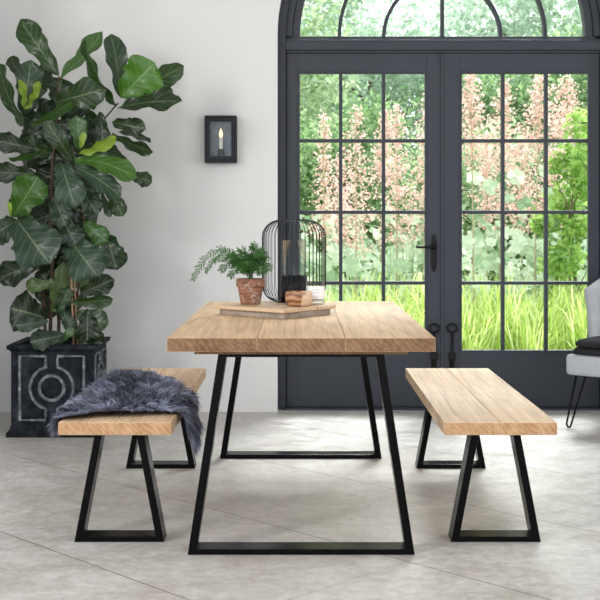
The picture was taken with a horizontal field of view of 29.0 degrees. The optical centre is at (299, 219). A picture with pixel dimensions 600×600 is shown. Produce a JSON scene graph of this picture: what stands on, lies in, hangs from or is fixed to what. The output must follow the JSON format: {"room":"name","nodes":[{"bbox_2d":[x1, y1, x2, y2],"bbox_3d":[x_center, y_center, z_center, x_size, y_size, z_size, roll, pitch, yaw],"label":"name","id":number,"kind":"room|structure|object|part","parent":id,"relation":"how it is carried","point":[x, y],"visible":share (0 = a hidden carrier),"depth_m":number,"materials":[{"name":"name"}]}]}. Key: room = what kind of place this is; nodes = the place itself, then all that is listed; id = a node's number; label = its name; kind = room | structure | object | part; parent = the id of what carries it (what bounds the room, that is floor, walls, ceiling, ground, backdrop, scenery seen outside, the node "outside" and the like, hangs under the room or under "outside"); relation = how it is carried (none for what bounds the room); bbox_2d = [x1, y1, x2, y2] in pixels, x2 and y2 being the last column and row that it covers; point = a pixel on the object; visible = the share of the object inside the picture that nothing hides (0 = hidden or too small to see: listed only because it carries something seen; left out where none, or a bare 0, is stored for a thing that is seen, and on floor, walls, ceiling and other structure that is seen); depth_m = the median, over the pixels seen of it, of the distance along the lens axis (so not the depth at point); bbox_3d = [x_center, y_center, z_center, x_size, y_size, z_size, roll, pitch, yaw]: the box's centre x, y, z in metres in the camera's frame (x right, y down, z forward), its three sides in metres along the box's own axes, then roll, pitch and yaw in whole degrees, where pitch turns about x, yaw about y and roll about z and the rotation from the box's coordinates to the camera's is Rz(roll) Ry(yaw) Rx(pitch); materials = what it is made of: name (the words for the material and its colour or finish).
{"room":"dining room","nodes":[
{"label":"dining room","id":0,"kind":"room"},
{"bbox_2d":[0,0,281,411],"bbox_3d":[0.500,-2.335,7.190,11.000,7.000,0.300,0,0,0],"label":"wall","id":1,"kind":"structure","parent":0,"point":[227,50],"depth_m":7.04,"materials":[{"name":"paint"}]},
{"bbox_2d":[205,115,236,162],"bbox_3d":[-0.477,-0.485,6.997,0.192,0.284,0.084,0,0,0],"label":"wall lantern","id":2,"kind":"object","parent":1,"relation":"attached to","point":[220,130],"visible":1,"depth_m":6.96,"materials":[{"name":"black metal"}]},
{"bbox_2d":[217,149,223,155],"bbox_3d":[-0.477,-0.393,6.992,0.044,0.068,0.044,0,0,0],"label":"drip tray","id":3,"kind":"object","parent":2,"relation":"on","point":[220,152],"depth_m":6.98,"materials":[{"name":"grey metal"}]},
{"bbox_2d":[286,53,443,405],"bbox_3d":[0.401,0.061,7.167,0.970,2.183,0.116,0,0,0],"label":"door","id":4,"kind":"structure","parent":1,"relation":"in","point":[310,381],"depth_m":7.17,"materials":[{"name":"grey paint"}]},
{"bbox_3d":[0.777,0.167,7.138,0.133,0.030,0.057,0,0,0],"label":"lever","id":5,"kind":"part","parent":4,"relation":"part of","materials":[{"name":"black metal"}]},
{"bbox_3d":[0.828,0.204,7.167,0.038,0.235,0.006,0,0,0],"label":"handle plate","id":6,"kind":"part","parent":4,"relation":"part of","materials":[{"name":"black metal"}]},
{"bbox_2d":[278,0,599,408],"bbox_3d":[0.884,-0.495,7.218,2.040,3.320,0.165,0,0,0],"label":"trim","id":7,"kind":"structure","parent":1,"relation":"attached to","point":[290,40],"depth_m":7.14,"materials":[{"name":"grey paint"}]},
{"bbox_2d":[281,406,599,409],"bbox_3d":[0.884,1.159,7.220,2.000,0.011,0.240,0,0,0],"label":"trim","id":8,"kind":"structure","parent":1,"relation":"attached to","point":[287,407],"depth_m":7.10,"materials":[{"name":"grey paint"}]},
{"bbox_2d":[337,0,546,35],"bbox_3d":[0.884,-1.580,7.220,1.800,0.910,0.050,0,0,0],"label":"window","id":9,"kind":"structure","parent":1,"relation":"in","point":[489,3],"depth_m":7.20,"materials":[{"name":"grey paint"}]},
{"bbox_2d":[444,53,599,405],"bbox_3d":[1.369,0.061,7.183,0.965,2.183,0.085,0,0,0],"label":"door","id":10,"kind":"structure","parent":1,"relation":"in","point":[542,377],"depth_m":7.17,"materials":[{"name":"grey paint"}]},
{"bbox_2d":[0,409,599,599],"bbox_3d":[0.500,1.215,3.150,11.000,0.100,8.300,0,0,0],"label":"floor","id":11,"kind":"structure","parent":0,"point":[43,480],"depth_m":4.59,"materials":[{"name":"tile"}]},
{"bbox_2d":[0,19,183,437],"bbox_3d":[-1.171,0.022,6.374,1.069,2.285,0.661,0,0,0],"label":"fig","id":12,"kind":"object","parent":11,"relation":"on","point":[57,206],"visible":0.97,"depth_m":6.29,"materials":[{"name":"plant"}]},
{"bbox_2d":[6,337,109,437],"bbox_3d":[-1.333,0.918,6.450,0.484,0.493,0.484,0,0,0],"label":"planter","id":13,"kind":"object","parent":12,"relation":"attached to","point":[42,382],"depth_m":6.23,"materials":[{"name":"black stone"}]},
{"bbox_2d":[58,368,205,541],"bbox_3d":[-0.654,0.940,4.848,0.400,0.450,1.504,0,0,0],"label":"bench","id":14,"kind":"object","parent":11,"relation":"on","point":[140,424],"visible":0.82,"depth_m":4.20,"materials":[{"name":"brown wood"}]},
{"bbox_3d":[-0.654,0.963,4.240,0.324,0.405,0.090,0,0,0],"label":"leg","id":15,"kind":"part","parent":14,"relation":"part of","materials":[{"name":"black metal"}]},
{"bbox_2d":[45,367,204,459],"bbox_3d":[-0.649,0.788,4.715,0.586,0.275,1.219,0,0,0],"label":"fur throw","id":16,"kind":"object","parent":14,"relation":"on","point":[126,389],"visible":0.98,"depth_m":4.46,"materials":[{"name":"grey fur"}]},
{"bbox_3d":[-0.654,0.963,5.480,0.324,0.405,0.090,0,0,0],"label":"leg","id":17,"kind":"part","parent":14,"relation":"part of","materials":[{"name":"black metal"}]},
{"bbox_2d":[167,301,435,554],"bbox_3d":[0.004,0.785,4.884,0.924,0.760,1.800,0,0,0],"label":"dining table","id":18,"kind":"object","parent":11,"relation":"on","point":[362,329],"visible":0.88,"depth_m":4.06,"materials":[{"name":"brown wood"}]},
{"bbox_2d":[211,300,335,318],"bbox_3d":[-0.113,0.384,4.968,0.417,0.042,0.346,0,0,40],"label":"serving board","id":19,"kind":"object","parent":18,"relation":"on","point":[265,309],"visible":0.88,"depth_m":4.86,"materials":[{"name":"brown wood"}]},
{"bbox_2d":[190,242,273,304],"bbox_3d":[-0.270,0.224,4.994,0.346,0.276,0.265,0,0,16],"label":"potted fern","id":20,"kind":"object","parent":19,"relation":"on","point":[250,289],"visible":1,"depth_m":4.94,"materials":[{"name":"plant"}]},
{"bbox_2d":[236,278,264,304],"bbox_3d":[-0.213,0.307,5.000,0.125,0.110,0.125,0,0,0],"label":"pot","id":21,"kind":"object","parent":20,"relation":"attached to","point":[250,290],"depth_m":4.96,"materials":[{"name":"ceramic"}]},
{"bbox_2d":[262,219,325,302],"bbox_3d":[-0.026,0.179,5.130,0.284,0.366,0.284,0,0,0],"label":"wire lantern","id":22,"kind":"object","parent":19,"relation":"on","point":[291,282],"visible":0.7,"depth_m":5.08,"materials":[{"name":"black metal"}]},
{"bbox_2d":[285,291,312,306],"bbox_3d":[-0.004,0.332,4.885,0.117,0.062,0.117,0,0,0],"label":"wooden bowl","id":23,"kind":"object","parent":19,"relation":"on","point":[292,298],"visible":1,"depth_m":4.84,"materials":[{"name":"brown wood"}]},
{"bbox_2d":[306,285,324,300],"bbox_3d":[0.067,0.315,5.030,0.080,0.094,0.081,0,0,0],"label":"candle jar","id":24,"kind":"object","parent":19,"relation":"on","point":[318,292],"visible":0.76,"depth_m":4.99,"materials":[{"name":"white glass"}]},
{"bbox_3d":[0.004,0.815,5.706,0.789,0.700,0.092,0,0,0],"label":"leg","id":25,"kind":"part","parent":18,"relation":"part of","materials":[{"name":"black metal"}]},
{"bbox_3d":[0.004,0.815,4.080,0.789,0.700,0.094,0,0,0],"label":"leg","id":26,"kind":"part","parent":18,"relation":"part of","materials":[{"name":"black metal"}]},
{"bbox_2d":[405,368,556,541],"bbox_3d":[0.709,0.940,4.848,0.400,0.450,1.504,0,0,0],"label":"bench","id":27,"kind":"object","parent":11,"relation":"on","point":[473,403],"visible":1,"depth_m":4.31,"materials":[{"name":"brown wood"}]},
{"bbox_3d":[0.709,0.963,5.480,0.324,0.405,0.090,0,0,0],"label":"leg","id":28,"kind":"part","parent":27,"relation":"part of","materials":[{"name":"black metal"}]},
{"bbox_3d":[0.709,0.963,4.240,0.324,0.405,0.090,0,0,0],"label":"leg","id":29,"kind":"part","parent":27,"relation":"part of","materials":[{"name":"black metal"}]},
{"bbox_2d":[566,278,599,427],"bbox_3d":[1.921,0.742,6.570,0.743,0.845,0.703,0,0,40],"label":"armchair","id":30,"kind":"object","parent":11,"relation":"on","point":[576,364],"visible":0.91,"depth_m":6.49,"materials":[{"name":"grey fabric"}]},
{"bbox_3d":[1.547,1.013,6.494,0.122,0.303,0.012,0,0,-4],"label":"leg","id":31,"kind":"part","parent":30,"relation":"part of","materials":[{"name":"black metal"}]},
{"bbox_3d":[1.859,0.807,6.496,0.560,0.115,0.510,0,0,40],"label":"seat","id":32,"kind":"part","parent":30,"relation":"part of","materials":[{"name":"grey fabric"}]},
{"bbox_2d":[573,336,599,355],"bbox_3d":[1.792,0.703,6.454,0.488,0.087,0.330,0,0,40],"label":"folded throw","id":33,"kind":"object","parent":30,"relation":"on","point":[591,345],"visible":1,"depth_m":6.43,"materials":[{"name":"black fabric"}]},
{"bbox_3d":[2.035,0.593,6.707,0.743,0.545,0.348,0,0,40],"label":"backrest","id":34,"kind":"part","parent":30,"relation":"part of","materials":[{"name":"grey fabric"}]},
{"label":"outside","id":35,"kind":"structure","parent":0,"visible":0},
{"bbox_2d":[301,245,583,300],"bbox_3d":[2.000,1.350,33.680,64.000,0.130,52.640,0,0,0],"label":"ground","id":36,"kind":"structure","parent":35,"point":[304,245],"depth_m":25.48,"materials":[{"name":"plant"}]},
{"bbox_2d":[302,110,350,289],"bbox_3d":[0.233,0.176,9.852,0.461,2.219,0.464,0,0,30],"label":"poppy","id":37,"kind":"object","parent":36,"relation":"on","point":[332,251],"visible":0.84,"depth_m":9.80,"materials":[{"name":"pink plant"}]},
{"bbox_3d":[0.203,0.195,9.800,0.020,2.180,0.017,0,0,0],"label":"stem","id":38,"kind":"part","parent":37,"relation":"part of","materials":[{"name":"plant"}]},
{"bbox_2d":[300,0,366,221],"bbox_3d":[-1.177,-1.581,16.811,4.484,5.740,4.764,0,0,0],"label":"tree","id":39,"kind":"object","parent":36,"relation":"on","point":[316,88],"visible":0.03,"depth_m":15.94,"materials":[{"name":"green plant"}]},
{"bbox_2d":[300,0,380,232],"bbox_3d":[-0.524,-2.235,22.099,4.168,7.048,5.268,0,0,25],"label":"tree","id":40,"kind":"object","parent":36,"relation":"on","point":[349,13],"visible":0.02,"depth_m":22.00,"materials":[{"name":"green plant"}]},
{"bbox_2d":[320,152,367,296],"bbox_3d":[0.395,0.333,10.592,0.464,1.905,0.503,0,0,0],"label":"poppy","id":41,"kind":"object","parent":36,"relation":"on","point":[328,274],"visible":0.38,"depth_m":10.59,"materials":[{"name":"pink plant"}]},
{"bbox_2d":[325,104,389,300],"bbox_3d":[0.462,0.172,9.418,0.532,2.226,0.411,0,0,0],"label":"poppy","id":42,"kind":"object","parent":36,"relation":"on","point":[350,266],"visible":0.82,"depth_m":9.38,"materials":[{"name":"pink plant"}]},
{"bbox_3d":[0.454,0.189,9.400,0.020,2.193,0.017,0,0,0],"label":"stem","id":43,"kind":"part","parent":42,"relation":"part of","materials":[{"name":"plant"}]},
{"bbox_2d":[300,84,423,295],"bbox_3d":[0.530,-0.175,13.326,2.621,2.928,2.271,0,0,0],"label":"bush","id":44,"kind":"object","parent":36,"relation":"on","point":[308,163],"visible":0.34,"depth_m":13.11,"materials":[{"name":"green plant"}]},
{"bbox_2d":[351,103,410,307],"bbox_3d":[0.729,0.116,10.413,0.565,2.339,0.380,0,0,0],"label":"poppy","id":45,"kind":"object","parent":36,"relation":"on","point":[377,162],"visible":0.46,"depth_m":10.39,"materials":[{"name":"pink plant"}]},
{"bbox_3d":[0.739,0.149,10.400,0.064,2.271,0.017,0,0,0],"label":"stem","id":46,"kind":"part","parent":45,"relation":"part of","materials":[{"name":"green plant"}]},
{"bbox_2d":[368,104,423,300],"bbox_3d":[0.799,0.154,9.701,0.458,2.261,0.472,0,0,22],"label":"poppy","id":47,"kind":"object","parent":36,"relation":"on","point":[400,265],"visible":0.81,"depth_m":9.70,"materials":[{"name":"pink plant"}]},
{"bbox_3d":[0.811,0.170,9.700,0.020,2.230,0.017,0,0,0],"label":"stem","id":48,"kind":"part","parent":47,"relation":"part of","materials":[{"name":"green plant"}]},
{"bbox_2d":[300,0,497,287],"bbox_3d":[1.353,-1.266,19.021,3.958,5.110,3.784,0,0,0],"label":"tree","id":49,"kind":"object","parent":36,"relation":"on","point":[395,81],"visible":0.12,"depth_m":18.42,"materials":[{"name":"green plant"}]},
{"bbox_2d":[399,93,423,302],"bbox_3d":[1.062,0.076,10.122,0.506,2.419,0.430,0,0,0],"label":"poppy","id":50,"kind":"object","parent":36,"relation":"on","point":[420,258],"visible":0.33,"depth_m":10.09,"materials":[{"name":"pink plant"}]},
{"bbox_3d":[1.089,0.085,10.100,0.074,2.400,0.017,0,0,0],"label":"stem","id":51,"kind":"part","parent":50,"relation":"part of","materials":[{"name":"green plant"}]},
{"bbox_2d":[300,206,586,316],"bbox_3d":[1.495,0.565,10.601,4.888,1.441,2.111,0,0,0],"label":"foliage","id":52,"kind":"object","parent":36,"relation":"on","point":[478,236],"visible":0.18,"depth_m":10.26,"materials":[{"name":"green plant"}]},
{"bbox_2d":[302,264,586,349],"bbox_3d":[1.213,0.792,8.682,4.960,0.986,2.297,0,0,2],"label":"ornamental grass","id":53,"kind":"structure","parent":36,"relation":"on","point":[524,328],"depth_m":8.42,"materials":[{"name":"green plant"}]},
{"bbox_2d":[421,187,470,313],"bbox_3d":[1.325,0.188,10.420,0.495,2.194,0.395,0,0,0],"label":"poppy","id":54,"kind":"object","parent":36,"relation":"on","point":[462,187],"visible":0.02,"depth_m":10.37,"materials":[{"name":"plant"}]},
{"bbox_2d":[369,116,584,305],"bbox_3d":[2.088,-0.010,13.957,2.895,2.598,1.910,0,0,0],"label":"bush","id":55,"kind":"object","parent":36,"relation":"on","point":[467,201],"visible":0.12,"depth_m":13.75,"materials":[{"name":"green plant"}]},
{"bbox_2d":[462,74,498,310],"bbox_3d":[1.374,0.021,9.494,0.455,2.529,0.559,0,0,0],"label":"poppy","id":56,"kind":"object","parent":36,"relation":"on","point":[468,241],"visible":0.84,"depth_m":9.49,"materials":[{"name":"pink plant"}]},
{"bbox_3d":[1.413,0.036,9.500,0.044,2.497,0.017,0,0,0],"label":"stem","id":57,"kind":"part","parent":56,"relation":"part of","materials":[{"name":"plant"}]},
{"bbox_2d":[385,74,582,289],"bbox_3d":[2.567,-0.645,16.746,3.217,3.869,3.301,0,0,-8],"label":"tree","id":58,"kind":"object","parent":36,"relation":"on","point":[485,78],"visible":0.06,"depth_m":16.02,"materials":[{"name":"green plant"}]},
{"bbox_2d":[463,133,511,307],"bbox_3d":[1.753,0.235,10.784,0.518,2.101,0.460,0,0,0],"label":"poppy","id":59,"kind":"object","parent":36,"relation":"on","point":[487,205],"visible":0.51,"depth_m":10.78,"materials":[{"name":"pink plant"}]},
{"bbox_3d":[1.741,0.261,10.800,0.020,2.048,0.017,0,0,0],"label":"stem","id":60,"kind":"part","parent":59,"relation":"part of","materials":[{"name":"green plant"}]},
{"bbox_2d":[412,0,583,289],"bbox_3d":[4.250,-1.958,21.235,4.665,6.495,5.067,0,0,0],"label":"tree","id":61,"kind":"object","parent":36,"relation":"on","point":[523,25],"visible":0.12,"depth_m":20.02,"materials":[{"name":"green plant"}]},
{"bbox_2d":[466,78,530,312],"bbox_3d":[1.683,0.023,9.886,0.555,2.524,0.454,0,0,0],"label":"poppy","id":62,"kind":"object","parent":36,"relation":"on","point":[516,177],"visible":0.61,"depth_m":9.90,"materials":[{"name":"pink plant"}]},
{"bbox_3d":[1.720,0.054,9.900,0.064,2.463,0.017,0,0,0],"label":"stem","id":63,"kind":"part","parent":62,"relation":"part of","materials":[{"name":"green plant"}]},
{"bbox_2d":[492,135,542,303],"bbox_3d":[2.020,0.260,10.504,0.612,2.051,0.613,0,0,0],"label":"poppy","id":64,"kind":"object","parent":36,"relation":"on","point":[523,252],"visible":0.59,"depth_m":10.48,"materials":[{"name":"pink plant"}]},
{"bbox_3d":[2.010,0.280,10.500,0.020,2.009,0.017,0,0,0],"label":"stem","id":65,"kind":"part","parent":64,"relation":"part of","materials":[{"name":"green plant"}]},
{"bbox_2d":[505,74,568,306],"bbox_3d":[1.949,0.020,9.584,0.556,2.530,0.422,0,0,0],"label":"poppy","id":66,"kind":"object","parent":36,"relation":"on","point":[518,243],"visible":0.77,"depth_m":9.59,"materials":[{"name":"pink plant"}]},
{"bbox_3d":[1.963,0.047,9.600,0.074,2.477,0.017,0,0,0],"label":"stem","id":67,"kind":"part","parent":66,"relation":"part of","materials":[{"name":"green plant"}]},
{"bbox_2d":[489,17,586,291],"bbox_3d":[4.244,-0.991,16.029,3.561,4.561,3.616,0,0,0],"label":"tree","id":68,"kind":"object","parent":36,"relation":"on","point":[581,79],"visible":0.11,"depth_m":15.53,"materials":[{"name":"green plant"}]},
{"bbox_2d":[492,143,586,291],"bbox_3d":[3.432,0.136,13.707,2.647,2.306,2.122,0,0,-35],"label":"bush","id":69,"kind":"object","parent":36,"relation":"on","point":[526,167],"visible":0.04,"depth_m":13.63,"materials":[{"name":"green plant"}]},
{"bbox_2d":[526,145,579,285],"bbox_3d":[2.349,0.289,10.961,0.466,1.991,0.541,0,0,-35],"label":"poppy","id":70,"kind":"object","parent":36,"relation":"on","point":[555,235],"visible":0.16,"depth_m":10.90,"materials":[{"name":"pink plant"}]},
{"bbox_2d":[527,107,586,322],"bbox_3d":[2.251,0.170,9.582,0.687,2.232,0.764,0,0,-41],"label":"leafy shrub","id":71,"kind":"object","parent":36,"relation":"on","point":[575,159],"visible":0.38,"depth_m":9.52,"materials":[{"name":"green plant"}]},
{"bbox_2d":[536,74,586,285],"bbox_3d":[2.324,-0.011,10.216,0.484,2.592,0.439,0,0,28],"label":"poppy","id":72,"kind":"object","parent":36,"relation":"on","point":[560,133],"visible":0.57,"depth_m":10.19,"materials":[{"name":"pink plant"}]}
]}

